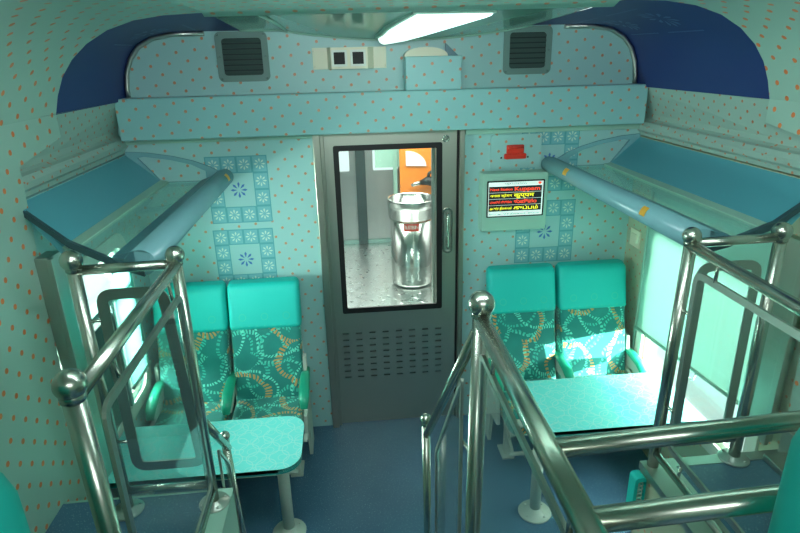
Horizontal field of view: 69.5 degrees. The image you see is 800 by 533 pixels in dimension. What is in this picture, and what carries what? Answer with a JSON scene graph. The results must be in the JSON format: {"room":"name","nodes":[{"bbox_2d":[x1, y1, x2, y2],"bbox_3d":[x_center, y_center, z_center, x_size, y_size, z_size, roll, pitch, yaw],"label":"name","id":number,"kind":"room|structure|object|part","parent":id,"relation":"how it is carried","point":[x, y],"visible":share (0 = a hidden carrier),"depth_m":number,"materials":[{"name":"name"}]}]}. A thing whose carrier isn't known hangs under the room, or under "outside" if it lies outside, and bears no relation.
{"room":"train carriage","nodes":[
{"label":"train carriage","id":0,"kind":"room"},
{"bbox_2d":[20,103,127,196],"bbox_3d":[-1.491,-0.572,2.663,0.113,0.315,1.140,-3,20,-5],"label":"wall","id":1,"kind":"structure","parent":0,"point":[89,139],"depth_m":2.64,"materials":[{"name":"plastic"}]},
{"bbox_2d":[0,0,201,532],"bbox_3d":[-0.933,0.842,0.920,0.738,2.600,3.930,-3,20,-5],"label":"wall","id":2,"kind":"structure","parent":0,"point":[39,39],"depth_m":2.10,"materials":[{"name":"laminate"}]},
{"bbox_2d":[34,250,118,497],"bbox_3d":[-1.346,0.749,2.527,0.073,1.690,0.120,-3,20,-5],"label":"trim","id":3,"kind":"structure","parent":2,"relation":"attached to","point":[53,279],"depth_m":2.31,"materials":[{"name":"silver metal"}]},
{"bbox_2d":[26,154,158,495],"bbox_3d":[-1.471,0.533,2.821,0.060,1.900,1.600,-3,20,-5],"label":"trim","id":4,"kind":"structure","parent":2,"relation":"attached to","point":[128,226],"depth_m":3.23,"materials":[{"name":"laminate"}]},
{"bbox_2d":[57,233,150,452],"bbox_3d":[-1.459,0.429,2.784,0.057,0.980,1.060,-3,20,-5],"label":"window","id":5,"kind":"structure","parent":2,"relation":"in","point":[116,240],"depth_m":2.95,"materials":[{"name":"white glass"}]},
{"bbox_2d":[61,323,121,435],"bbox_3d":[-1.434,0.622,2.707,0.015,0.570,0.680,-3,20,-5],"label":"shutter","id":6,"kind":"object","parent":5,"relation":"attached to","point":[98,330],"depth_m":2.88,"materials":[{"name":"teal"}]},
{"bbox_2d":[104,272,151,430],"bbox_3d":[-1.441,0.371,2.954,0.046,0.728,0.660,-4,20,-6],"label":"roller blind","id":7,"kind":"object","parent":5,"relation":"attached to","point":[124,307],"visible":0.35,"depth_m":3.11,"materials":[{"name":"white fabric"}]},
{"bbox_2d":[23,152,233,276],"bbox_3d":[-1.190,-0.306,2.622,0.596,0.230,1.449,-3,20,-5],"label":"luggage rack","id":8,"kind":"object","parent":2,"relation":"attached to","point":[70,215],"visible":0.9,"depth_m":2.49,"materials":[{"name":"blue metal"}]},
{"bbox_3d":[-1.398,-0.333,2.683,0.195,0.175,1.244,-3,20,-5],"label":"panel","id":9,"kind":"part","parent":8,"relation":"part of","materials":[{"name":"teal"}]},
{"bbox_3d":[-0.965,-0.264,2.657,0.146,0.110,1.438,-3,20,-5],"label":"rail","id":10,"kind":"part","parent":8,"relation":"part of","materials":[{"name":"blue metal"}]},
{"bbox_2d":[45,488,239,532],"bbox_3d":[-0.853,1.829,0.939,0.669,0.731,3.280,-3,20,-5],"label":"floor","id":11,"kind":"structure","parent":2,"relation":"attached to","point":[178,512],"depth_m":2.24,"materials":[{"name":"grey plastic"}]},
{"bbox_2d":[56,13,239,114],"bbox_3d":[-1.153,-0.969,2.752,0.678,0.385,0.770,-3,20,-5],"label":"ceiling","id":12,"kind":"structure","parent":0,"point":[94,77],"depth_m":2.66,"materials":[{"name":"blue laminate"}]},
{"bbox_2d":[340,149,399,244],"bbox_3d":[-0.236,-0.777,5.599,3.240,2.400,4.150,-3,20,-5],"label":"wall","id":13,"kind":"structure","parent":0,"point":[365,191],"depth_m":7.64,"materials":[{"name":"white paint"}]},
{"bbox_2d":[399,148,430,193],"bbox_3d":[0.247,-1.066,7.061,0.485,1.320,0.210,-3,20,-5],"label":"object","id":14,"kind":"object","parent":13,"relation":"attached to","point":[414,164],"visible":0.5,"depth_m":7.05,"materials":[{"name":"orange paint"}]},
{"bbox_3d":[0.367,-1.077,7.043,0.247,0.205,0.160,-3,20,-5],"label":"spout","id":15,"kind":"part","parent":14,"relation":"part of","materials":[{"name":"silver metal"}]},
{"bbox_2d":[406,151,425,165],"bbox_3d":[0.195,-1.313,7.011,0.250,0.190,0.024,-3,20,-5],"label":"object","id":16,"kind":"object","parent":13,"relation":"attached to","point":[413,158],"depth_m":7.01,"materials":[{"name":"white plastic"}]},
{"bbox_2d":[629,227,641,248],"bbox_3d":[1.462,-0.177,3.587,0.018,0.110,0.120,-3,20,-5],"label":"light switch","id":17,"kind":"object","parent":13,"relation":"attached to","point":[635,235],"visible":1,"depth_m":3.57,"materials":[{"name":"white plastic"}]},
{"bbox_2d":[118,11,642,426],"bbox_3d":[-0.036,-0.148,3.602,3.120,2.620,0.052,-3,20,-5],"label":"wall","id":18,"kind":"structure","parent":0,"point":[264,224],"depth_m":3.40,"materials":[{"name":"laminate"}]},
{"bbox_2d":[124,31,203,97],"bbox_3d":[-1.267,-1.073,3.101,0.458,0.356,0.026,-3,20,-5],"label":"trim","id":19,"kind":"structure","parent":18,"relation":"attached to","point":[150,39],"depth_m":3.05,"materials":[{"name":"silver metal"}]},
{"bbox_2d":[214,31,269,81],"bbox_3d":[-0.853,-1.136,3.124,0.276,0.256,0.019,-3,20,-5],"label":"air vent","id":20,"kind":"object","parent":18,"relation":"in","point":[241,56],"visible":1,"depth_m":3.12,"materials":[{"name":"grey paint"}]},
{"bbox_2d":[312,46,386,69],"bbox_3d":[-0.276,-1.143,3.160,0.405,0.112,0.055,-3,20,-5],"label":"box","id":21,"kind":"object","parent":18,"relation":"attached to","point":[332,57],"visible":1,"depth_m":3.15,"materials":[{"name":"beige plastic"}]},
{"bbox_2d":[115,83,647,141],"bbox_3d":[-0.050,-0.875,3.247,2.940,0.220,0.120,-3,20,-5],"label":"beam","id":22,"kind":"structure","parent":18,"relation":"attached to","point":[348,112],"depth_m":3.18,"materials":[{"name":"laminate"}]},
{"bbox_2d":[403,43,461,90],"bbox_3d":[0.178,-1.107,3.188,0.310,0.244,0.118,-3,20,-5],"label":"box","id":23,"kind":"object","parent":22,"relation":"on","point":[424,68],"visible":1,"depth_m":3.15,"materials":[{"name":"plastic"}]},
{"bbox_2d":[125,124,639,144],"bbox_3d":[-0.047,-0.768,3.334,3.000,0.040,0.030,-3,20,-5],"label":"trim","id":24,"kind":"structure","parent":18,"relation":"attached to","point":[618,126],"depth_m":3.37,"materials":[{"name":"green paint"}]},
{"bbox_2d":[312,130,464,427],"bbox_3d":[-0.042,0.138,3.686,0.886,1.985,0.088,-3,20,-5],"label":"door","id":25,"kind":"structure","parent":18,"relation":"in","point":[392,361],"depth_m":3.75,"materials":[{"name":"silver metal"}]},
{"bbox_3d":[0.295,-0.217,3.566,0.064,0.290,0.038,-3,20,-5],"label":"handle","id":26,"kind":"part","parent":25,"relation":"part of","materials":[{"name":"silver metal"}]},
{"bbox_2d":[478,169,548,231],"bbox_3d":[0.686,-0.401,3.505,0.403,0.354,0.102,-3,20,-5],"label":"display","id":27,"kind":"object","parent":18,"relation":"attached to","point":[508,199],"visible":1,"depth_m":3.46,"materials":[{"name":"green paint"}]},
{"bbox_2d":[490,133,541,168],"bbox_3d":[0.693,-0.685,3.437,0.310,0.200,0.037,-3,20,-5],"label":"panel","id":28,"kind":"object","parent":18,"relation":"attached to","point":[509,150],"visible":1,"depth_m":3.44,"materials":[{"name":"plastic"}]},
{"bbox_3d":[0.688,-0.682,3.434,0.134,0.083,0.031,-3,20,-5],"label":"pull handle","id":29,"kind":"part","parent":28,"relation":"part of","materials":[{"name":"red plastic"}]},
{"bbox_2d":[503,25,552,74],"bbox_3d":[0.721,-1.221,3.255,0.276,0.256,0.019,-3,20,-5],"label":"air vent","id":30,"kind":"object","parent":18,"relation":"in","point":[528,50],"visible":0.93,"depth_m":3.26,"materials":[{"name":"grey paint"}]},
{"bbox_2d":[564,24,636,82],"bbox_3d":[1.155,-1.203,3.303,0.458,0.356,0.026,-3,20,-5],"label":"trim","id":31,"kind":"structure","parent":18,"relation":"attached to","point":[566,26],"depth_m":3.26,"materials":[{"name":"silver metal"}]},
{"bbox_2d":[344,242,435,307],"bbox_3d":[-0.214,0.355,6.065,3.200,0.054,4.250,-3,20,-5],"label":"floor","id":32,"kind":"structure","parent":0,"point":[392,289],"depth_m":6.50,"materials":[{"name":"silver metal"}]},
{"bbox_2d":[387,192,431,287],"bbox_3d":[0.132,-0.292,6.320,0.524,0.950,0.524,-3,20,-5],"label":"dustbin","id":33,"kind":"object","parent":32,"relation":"on","point":[409,212],"visible":0.95,"depth_m":6.15,"materials":[{"name":"silver metal"}]},
{"bbox_2d":[387,192,430,221],"bbox_3d":[0.124,-0.642,6.192,0.524,0.205,0.524,-3,20,-5],"label":"lid","id":34,"kind":"object","parent":33,"relation":"attached to","point":[406,206],"depth_m":6.02,"materials":[{"name":"silver metal"}]},
{"bbox_3d":[0.121,-0.407,6.038,0.166,0.080,0.015,-1,20,2],"label":"label plate","id":35,"kind":"part","parent":33,"relation":"part of","materials":[{"name":"red plastic"}]},
{"bbox_2d":[431,148,435,302],"bbox_3d":[0.292,-0.487,4.771,0.067,2.400,0.037,-3,20,-5],"label":"pole","id":36,"kind":"object","parent":32,"relation":"on","point":[433,150],"visible":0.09,"depth_m":4.79,"materials":[{"name":"silver metal"}]},
{"bbox_2d":[170,0,620,16],"bbox_3d":[0.206,-0.397,0.548,1.600,0.037,3.856,-3,20,-5],"label":"ceiling","id":37,"kind":"structure","parent":0,"point":[209,8],"depth_m":2.19,"materials":[{"name":"plastic"}]},
{"bbox_2d":[154,414,647,532],"bbox_3d":[0.221,1.890,1.841,3.120,0.050,4.720,-3,20,-5],"label":"floor","id":38,"kind":"structure","parent":0,"point":[364,476],"depth_m":3.43,"materials":[{"name":"blue carpet"}]},
{"bbox_2d":[51,245,245,532],"bbox_3d":[-0.872,0.878,1.973,0.489,1.809,1.185,-3,20,-5],"label":"stair railing","id":39,"kind":"object","parent":38,"relation":"on","point":[72,387],"visible":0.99,"depth_m":1.94,"materials":[{"name":"silver metal"}]},
{"bbox_3d":[-0.664,0.740,1.376,0.064,1.009,0.048,-3,20,-5],"label":"post","id":40,"kind":"part","parent":39,"relation":"part of","materials":[{"name":"silver metal"}]},
{"bbox_3d":[-1.079,0.482,2.095,0.044,1.017,0.044,-3,20,-5],"label":"post","id":41,"kind":"part","parent":39,"relation":"part of","materials":[{"name":"silver metal"}]},
{"bbox_3d":[-0.924,0.003,1.937,0.320,0.039,0.034,-3,20,-5],"label":"rail","id":42,"kind":"part","parent":39,"relation":"part of","materials":[{"name":"silver metal"}]},
{"bbox_3d":[-0.719,0.131,1.582,0.040,0.050,0.791,-3,20,-5],"label":"rail","id":43,"kind":"part","parent":39,"relation":"part of","materials":[{"name":"silver metal"}]},
{"bbox_3d":[-0.890,0.424,2.092,0.277,0.750,0.008,-3,20,-5],"label":"panel frame","id":44,"kind":"part","parent":39,"relation":"part of","materials":[{"name":"silver metal"}]},
{"bbox_3d":[-0.691,0.577,1.741,0.010,0.805,0.680,-3,20,-5],"label":"panel frame","id":45,"kind":"part","parent":39,"relation":"part of","materials":[{"name":"silver metal"}]},
{"bbox_3d":[-0.903,0.862,2.250,0.320,0.030,0.030,-3,20,-5],"label":"rail","id":46,"kind":"part","parent":39,"relation":"part of","materials":[{"name":"silver metal"}]},
{"bbox_3d":[-0.748,0.462,2.121,0.044,1.022,0.040,-3,20,-5],"label":"post","id":47,"kind":"part","parent":39,"relation":"part of","materials":[{"name":"silver metal"}]},
{"bbox_3d":[-0.697,1.016,1.900,0.026,0.026,0.780,-3,20,-5],"label":"rail","id":48,"kind":"part","parent":39,"relation":"part of","materials":[{"name":"silver metal"}]},
{"bbox_3d":[-0.747,0.684,2.341,0.032,0.345,0.285,-2,20,-3],"label":"handrail","id":49,"kind":"part","parent":39,"relation":"part of","materials":[{"name":"silver metal"}]},
{"bbox_3d":[-0.730,1.097,2.525,0.009,0.811,0.140,-3,20,-5],"label":"panel frame","id":50,"kind":"part","parent":39,"relation":"part of","materials":[{"name":"silver metal"}]},
{"bbox_3d":[-0.740,1.145,2.648,0.058,0.839,0.035,-3,20,-5],"label":"post","id":51,"kind":"part","parent":39,"relation":"part of","materials":[{"name":"silver metal"}]},
{"bbox_2d":[108,416,307,532],"bbox_3d":[-0.918,1.168,2.910,0.932,0.621,0.420,-3,20,-5],"label":"table","id":52,"kind":"object","parent":38,"relation":"on","point":[269,445],"visible":0.84,"depth_m":2.81,"materials":[{"name":"teal laminate"}]},
{"bbox_3d":[-0.599,1.131,2.989,0.060,0.564,0.060,-3,20,-5],"label":"leg","id":53,"kind":"part","parent":52,"relation":"part of","materials":[{"name":"grey metal"}]},
{"bbox_3d":[-0.593,1.405,3.088,0.180,0.039,0.180,-3,20,-5],"label":"foot plate","id":54,"kind":"part","parent":52,"relation":"part of","materials":[{"name":"grey metal"}]},
{"bbox_3d":[-0.605,0.869,2.893,0.280,0.009,0.060,-3,20,-5],"label":"mounting plate","id":55,"kind":"part","parent":52,"relation":"part of","materials":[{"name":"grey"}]},
{"bbox_2d":[145,276,313,480],"bbox_3d":[-0.982,0.731,3.350,0.914,1.145,0.681,-3,20,-5],"label":"seat","id":56,"kind":"object","parent":38,"relation":"on","point":[270,377],"visible":0.69,"depth_m":3.42,"materials":[{"name":"teal fabric"}]},
{"bbox_3d":[-1.406,0.761,3.332,0.064,0.115,0.322,-3,20,-5],"label":"armrest","id":57,"kind":"part","parent":56,"relation":"part of","materials":[{"name":"teal plastic"}]},
{"bbox_3d":[-1.422,0.925,3.422,0.020,0.650,0.350,-3,20,-5],"label":"frame","id":58,"kind":"part","parent":56,"relation":"part of","materials":[{"name":"teal plastic"}]},
{"bbox_2d":[154,401,233,425],"bbox_3d":[-1.192,0.934,3.284,0.402,0.127,0.460,-3,20,-5],"label":"seat cushion","id":59,"kind":"object","parent":56,"relation":"on","point":[170,412],"depth_m":3.34,"materials":[{"name":"teal fabric"}]},
{"bbox_3d":[-1.229,0.493,3.444,0.410,0.738,0.277,-3,20,-5],"label":"backrest","id":60,"kind":"part","parent":56,"relation":"part of","materials":[{"name":"teal fabric"}]},
{"bbox_3d":[-0.993,0.739,3.366,0.064,0.115,0.322,-3,20,-5],"label":"armrest","id":61,"kind":"part","parent":56,"relation":"part of","materials":[{"name":"teal plastic"}]},
{"bbox_3d":[-0.799,0.470,3.480,0.410,0.738,0.277,-3,20,-5],"label":"backrest","id":62,"kind":"part","parent":56,"relation":"part of","materials":[{"name":"teal fabric"}]},
{"bbox_2d":[232,396,303,421],"bbox_3d":[-0.762,0.911,3.320,0.402,0.127,0.460,-3,20,-5],"label":"seat cushion","id":63,"kind":"object","parent":56,"relation":"on","point":[247,407],"depth_m":3.37,"materials":[{"name":"teal fabric"}]},
{"bbox_3d":[-0.634,1.099,3.508,0.075,0.330,0.140,-3,20,-5],"label":"leg","id":64,"kind":"part","parent":56,"relation":"part of","materials":[{"name":"grey metal"}]},
{"bbox_3d":[-0.560,0.716,3.402,0.064,0.115,0.322,-3,20,-5],"label":"armrest","id":65,"kind":"part","parent":56,"relation":"part of","materials":[{"name":"teal plastic"}]},
{"bbox_3d":[-0.560,0.878,3.494,0.020,0.650,0.350,-3,20,-5],"label":"frame","id":66,"kind":"part","parent":56,"relation":"part of","materials":[{"name":"grey"}]},
{"bbox_2d":[485,259,648,459],"bbox_3d":[1.017,0.623,3.516,0.962,1.145,0.681,-3,20,-5],"label":"seat","id":67,"kind":"object","parent":38,"relation":"on","point":[588,297],"visible":0.57,"depth_m":3.58,"materials":[{"name":"teal fabric"}]},
{"bbox_3d":[0.570,0.818,3.588,0.020,0.650,0.350,-3,20,-5],"label":"frame","id":68,"kind":"part","parent":67,"relation":"part of","materials":[{"name":"grey metal"}]},
{"bbox_3d":[0.569,0.655,3.496,0.064,0.115,0.322,-3,20,-5],"label":"armrest","id":69,"kind":"part","parent":67,"relation":"part of","materials":[{"name":"teal plastic"}]},
{"bbox_3d":[0.669,1.028,3.616,0.075,0.330,0.140,-3,20,-5],"label":"leg","id":70,"kind":"part","parent":67,"relation":"part of","materials":[{"name":"grey metal"}]},
{"bbox_3d":[0.763,0.386,3.610,0.410,0.738,0.277,-3,20,-5],"label":"backrest","id":71,"kind":"part","parent":67,"relation":"part of","materials":[{"name":"teal fabric"}]},
{"bbox_2d":[498,378,554,434],"bbox_3d":[0.800,0.827,3.450,0.402,0.127,0.460,-3,20,-5],"label":"seat cushion","id":72,"kind":"object","parent":67,"relation":"on","point":[501,411],"depth_m":3.38,"materials":[{"name":"teal fabric"}]},
{"bbox_3d":[1.005,0.631,3.533,0.064,0.115,0.322,-3,20,-5],"label":"armrest","id":73,"kind":"part","parent":67,"relation":"part of","materials":[{"name":"teal plastic"}]},
{"bbox_3d":[1.210,0.361,3.647,0.423,0.738,0.277,-3,20,-5],"label":"backrest","id":74,"kind":"part","parent":67,"relation":"part of","materials":[{"name":"teal fabric"}]},
{"bbox_2d":[575,373,624,377],"bbox_3d":[1.248,0.803,3.487,0.415,0.127,0.460,-3,20,-5],"label":"seat cushion","id":75,"kind":"object","parent":67,"relation":"on","point":[576,374],"depth_m":3.63,"materials":[{"name":"teal fabric"}]},
{"bbox_3d":[1.456,0.770,3.662,0.020,0.650,0.350,-3,20,-5],"label":"frame","id":76,"kind":"part","parent":67,"relation":"part of","materials":[{"name":"grey"}]},
{"bbox_3d":[1.463,0.607,3.571,0.064,0.115,0.322,-3,20,-5],"label":"armrest","id":77,"kind":"part","parent":67,"relation":"part of","materials":[{"name":"teal plastic"}]},
{"bbox_2d":[420,290,799,532],"bbox_3d":[0.603,0.943,1.708,0.963,1.803,1.560,-3,20,-5],"label":"stair railing","id":78,"kind":"object","parent":38,"relation":"on","point":[483,340],"visible":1,"depth_m":1.05,"materials":[{"name":"silver metal"}]},
{"bbox_3d":[0.119,1.096,2.483,0.041,1.005,0.033,-3,20,-5],"label":"post","id":79,"kind":"part","parent":78,"relation":"part of","materials":[{"name":"silver metal"}]},
{"bbox_3d":[0.158,0.423,1.933,0.033,0.755,0.590,-5,20,-11],"label":"handrail","id":80,"kind":"part","parent":78,"relation":"part of","materials":[{"name":"silver metal"}]},
{"bbox_3d":[0.170,0.894,2.111,0.009,1.397,0.490,-3,20,-5],"label":"panel frame","id":81,"kind":"part","parent":78,"relation":"part of","materials":[{"name":"silver metal"}]},
{"bbox_3d":[0.226,0.940,1.829,0.066,1.742,0.048,-3,20,-5],"label":"post","id":82,"kind":"part","parent":78,"relation":"part of","materials":[{"name":"silver metal"}]},
{"bbox_3d":[0.268,1.068,1.409,0.009,1.522,0.780,-3,20,-5],"label":"panel frame","id":83,"kind":"part","parent":78,"relation":"part of","materials":[{"name":"silver metal"}]},
{"bbox_3d":[0.254,0.288,1.130,0.045,0.045,0.870,-3,20,-4],"label":"rail","id":84,"kind":"part","parent":78,"relation":"part of","materials":[{"name":"silver metal"}]},
{"bbox_3d":[0.681,0.296,1.081,0.841,0.037,0.037,-4,20,-7],"label":"cross rail","id":85,"kind":"part","parent":78,"relation":"part of","materials":[{"name":"silver metal"}]},
{"bbox_3d":[0.698,0.356,0.917,0.841,0.039,0.039,-4,20,-7],"label":"cross rail","id":86,"kind":"part","parent":78,"relation":"part of","materials":[{"name":"silver metal"}]},
{"bbox_2d":[517,372,705,523],"bbox_3d":[1.062,1.013,3.208,0.955,0.621,0.480,-3,20,-5],"label":"table","id":87,"kind":"object","parent":38,"relation":"on","point":[607,403],"visible":0.86,"depth_m":3.10,"materials":[{"name":"teal laminate"}]},
{"bbox_3d":[0.743,1.340,3.181,0.180,0.039,0.180,-3,20,-5],"label":"foot plate","id":88,"kind":"part","parent":87,"relation":"part of","materials":[{"name":"grey metal"}]},
{"bbox_3d":[0.737,1.066,3.081,0.060,0.564,0.060,-3,20,-5],"label":"leg","id":89,"kind":"part","parent":87,"relation":"part of","materials":[{"name":"grey metal"}]},
{"bbox_3d":[0.322,1.755,0.964,1.650,0.800,3.150,-3,20,-5],"label":"trim","id":90,"kind":"structure","parent":38,"relation":"on","visible":0},
{"bbox_2d":[0,472,30,532],"bbox_3d":[-0.776,0.870,0.578,0.755,1.175,0.560,-3,20,-5],"label":"seat","id":91,"kind":"object","parent":90,"relation":"on","point":[13,519],"visible":1,"depth_m":0.65,"materials":[{"name":"teal fabric"}]},
{"bbox_2d":[768,427,799,532],"bbox_3d":[0.827,0.792,0.704,0.585,1.165,0.560,-3,20,-5],"label":"seat","id":92,"kind":"object","parent":90,"relation":"on","point":[785,518],"visible":1,"depth_m":0.74,"materials":[{"name":"teal fabric"}]},
{"bbox_2d":[216,7,590,40],"bbox_3d":[-0.011,-1.119,2.683,1.601,0.107,1.016,-3,20,-5],"label":"ceiling","id":93,"kind":"structure","parent":0,"point":[350,26],"depth_m":2.73,"materials":[{"name":"plastic"}]},
{"bbox_2d":[375,11,496,44],"bbox_3d":[0.054,-1.108,2.670,0.316,0.131,0.834,-13,23,-28],"label":"ceiling lamp","id":94,"kind":"object","parent":93,"relation":"attached to","point":[413,25],"visible":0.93,"depth_m":2.48,"materials":[{"name":"white plastic"}]},
{"bbox_2d":[626,470,646,501],"bbox_3d":[0.968,0.923,2.364,0.047,0.175,0.050,-3,20,-5],"label":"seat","id":95,"kind":"object","parent":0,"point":[635,492],"visible":0.73,"depth_m":2.34,"materials":[{"name":"teal fabric"}]},
{"bbox_2d":[533,0,768,98],"bbox_3d":[1.129,-1.037,2.791,0.678,0.385,1.090,-3,20,-5],"label":"ceiling","id":96,"kind":"structure","parent":0,"point":[677,46],"depth_m":2.66,"materials":[{"name":"blue laminate"}]},
{"bbox_2d":[638,87,799,175],"bbox_3d":[1.520,-0.669,2.735,0.113,0.315,1.520,-3,20,-5],"label":"wall","id":97,"kind":"structure","parent":0,"point":[733,127],"depth_m":2.72,"materials":[{"name":"plastic"}]},
{"bbox_2d":[661,0,799,432],"bbox_3d":[1.408,0.771,0.965,0.738,2.600,3.610,-3,20,-5],"label":"wall","id":98,"kind":"structure","parent":0,"point":[773,26],"depth_m":2.20,"materials":[{"name":"laminate"}]},
{"bbox_2d":[629,191,654,371],"bbox_3d":[1.486,0.265,3.600,0.014,1.700,0.020,-3,20,-5],"label":"trim","id":99,"kind":"structure","parent":98,"relation":"attached to","point":[652,192],"depth_m":3.54,"materials":[{"name":"green paint"}]},
{"bbox_2d":[541,133,799,250],"bbox_3d":[1.233,-0.422,2.785,0.621,0.230,1.532,-3,20,-5],"label":"luggage rack","id":100,"kind":"object","parent":98,"relation":"attached to","point":[756,198],"visible":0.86,"depth_m":2.62,"materials":[{"name":"blue metal"}]},
{"bbox_3d":[1.020,-0.358,2.787,0.146,0.110,1.520,-4,20,-6],"label":"rail","id":101,"kind":"part","parent":100,"relation":"part of","materials":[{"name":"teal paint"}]},
{"bbox_3d":[1.443,-0.451,2.822,0.195,0.175,1.450,-3,20,-5],"label":"panel","id":102,"kind":"part","parent":100,"relation":"part of","materials":[{"name":"teal"}]},
{"bbox_2d":[634,331,758,454],"bbox_3d":[1.564,0.368,3.020,0.057,1.040,1.120,-3,20,-5],"label":"window","id":103,"kind":"structure","parent":98,"relation":"in","point":[751,443],"depth_m":2.93,"materials":[{"name":"white glass"}]},
{"bbox_2d":[634,187,771,404],"bbox_3d":[1.518,0.143,2.955,0.054,0.910,1.074,-3,20,-5],"label":"roller blind","id":104,"kind":"object","parent":103,"relation":"attached to","point":[720,317],"visible":0.59,"depth_m":2.89,"materials":[{"name":"teal fabric"}]},
{"bbox_2d":[631,449,777,532],"bbox_3d":[1.462,1.693,1.059,0.638,0.802,3.150,-3,20,-5],"label":"trim","id":105,"kind":"structure","parent":98,"relation":"attached to","point":[659,484],"depth_m":2.28,"materials":[{"name":"beige laminate"}]},
{"bbox_2d":[647,222,799,532],"bbox_3d":[1.104,0.542,1.602,0.417,1.008,1.466,2,20,9],"label":"stair railing","id":106,"kind":"object","parent":105,"relation":"on","point":[694,244],"visible":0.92,"depth_m":2.09,"materials":[{"name":"silver metal"}]},
{"bbox_3d":[1.023,0.361,2.182,0.057,0.953,0.044,-3,20,-5],"label":"post","id":107,"kind":"part","parent":106,"relation":"part of","materials":[{"name":"silver metal"}]},
{"bbox_3d":[1.086,0.966,1.713,0.028,0.028,1.280,-3,20,-5],"label":"rail","id":108,"kind":"part","parent":106,"relation":"part of","materials":[{"name":"silver metal"}]},
{"bbox_3d":[1.198,0.705,2.324,0.347,0.026,0.026,-3,20,-5],"label":"rail","id":109,"kind":"part","parent":106,"relation":"part of","materials":[{"name":"silver metal"}]},
{"bbox_3d":[1.193,0.322,2.184,0.250,0.727,0.008,-3,20,-5],"label":"panel frame","id":110,"kind":"part","parent":106,"relation":"part of","materials":[{"name":"silver metal"}]},
{"bbox_3d":[1.186,-0.093,2.034,0.336,0.039,0.034,-3,20,-5],"label":"rail","id":111,"kind":"part","parent":106,"relation":"part of","materials":[{"name":"silver metal"}]},
{"bbox_3d":[1.073,0.154,1.417,0.038,0.058,1.301,-3,20,-4],"label":"rail","id":112,"kind":"part","parent":106,"relation":"part of","materials":[{"name":"silver metal"}]},
{"bbox_3d":[1.363,0.344,2.210,0.045,0.950,0.044,-3,20,-5],"label":"post","id":113,"kind":"part","parent":106,"relation":"part of","materials":[{"name":"silver metal"}]},
{"bbox_2d":[624,136,799,458],"bbox_3d":[1.574,0.369,3.075,0.060,1.900,1.600,-3,20,-5],"label":"trim","id":114,"kind":"structure","parent":98,"relation":"attached to","point":[633,257],"depth_m":3.46,"materials":[{"name":"beige laminate"}]},
{"bbox_2d":[677,460,780,532],"bbox_3d":[1.470,1.696,1.055,0.625,0.798,3.140,-3,20,-5],"label":"trim","id":115,"kind":"structure","parent":98,"relation":"attached to","point":[721,476],"depth_m":2.26,"materials":[{"name":"blue plastic"}]},
{"bbox_2d":[749,234,799,476],"bbox_3d":[1.673,0.840,0.920,0.130,0.890,3.230,-3,20,-5],"label":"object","id":116,"kind":"structure","parent":98,"relation":"attached to","point":[779,346],"depth_m":2.34,"materials":[{"name":"silver metal"}]}
]}

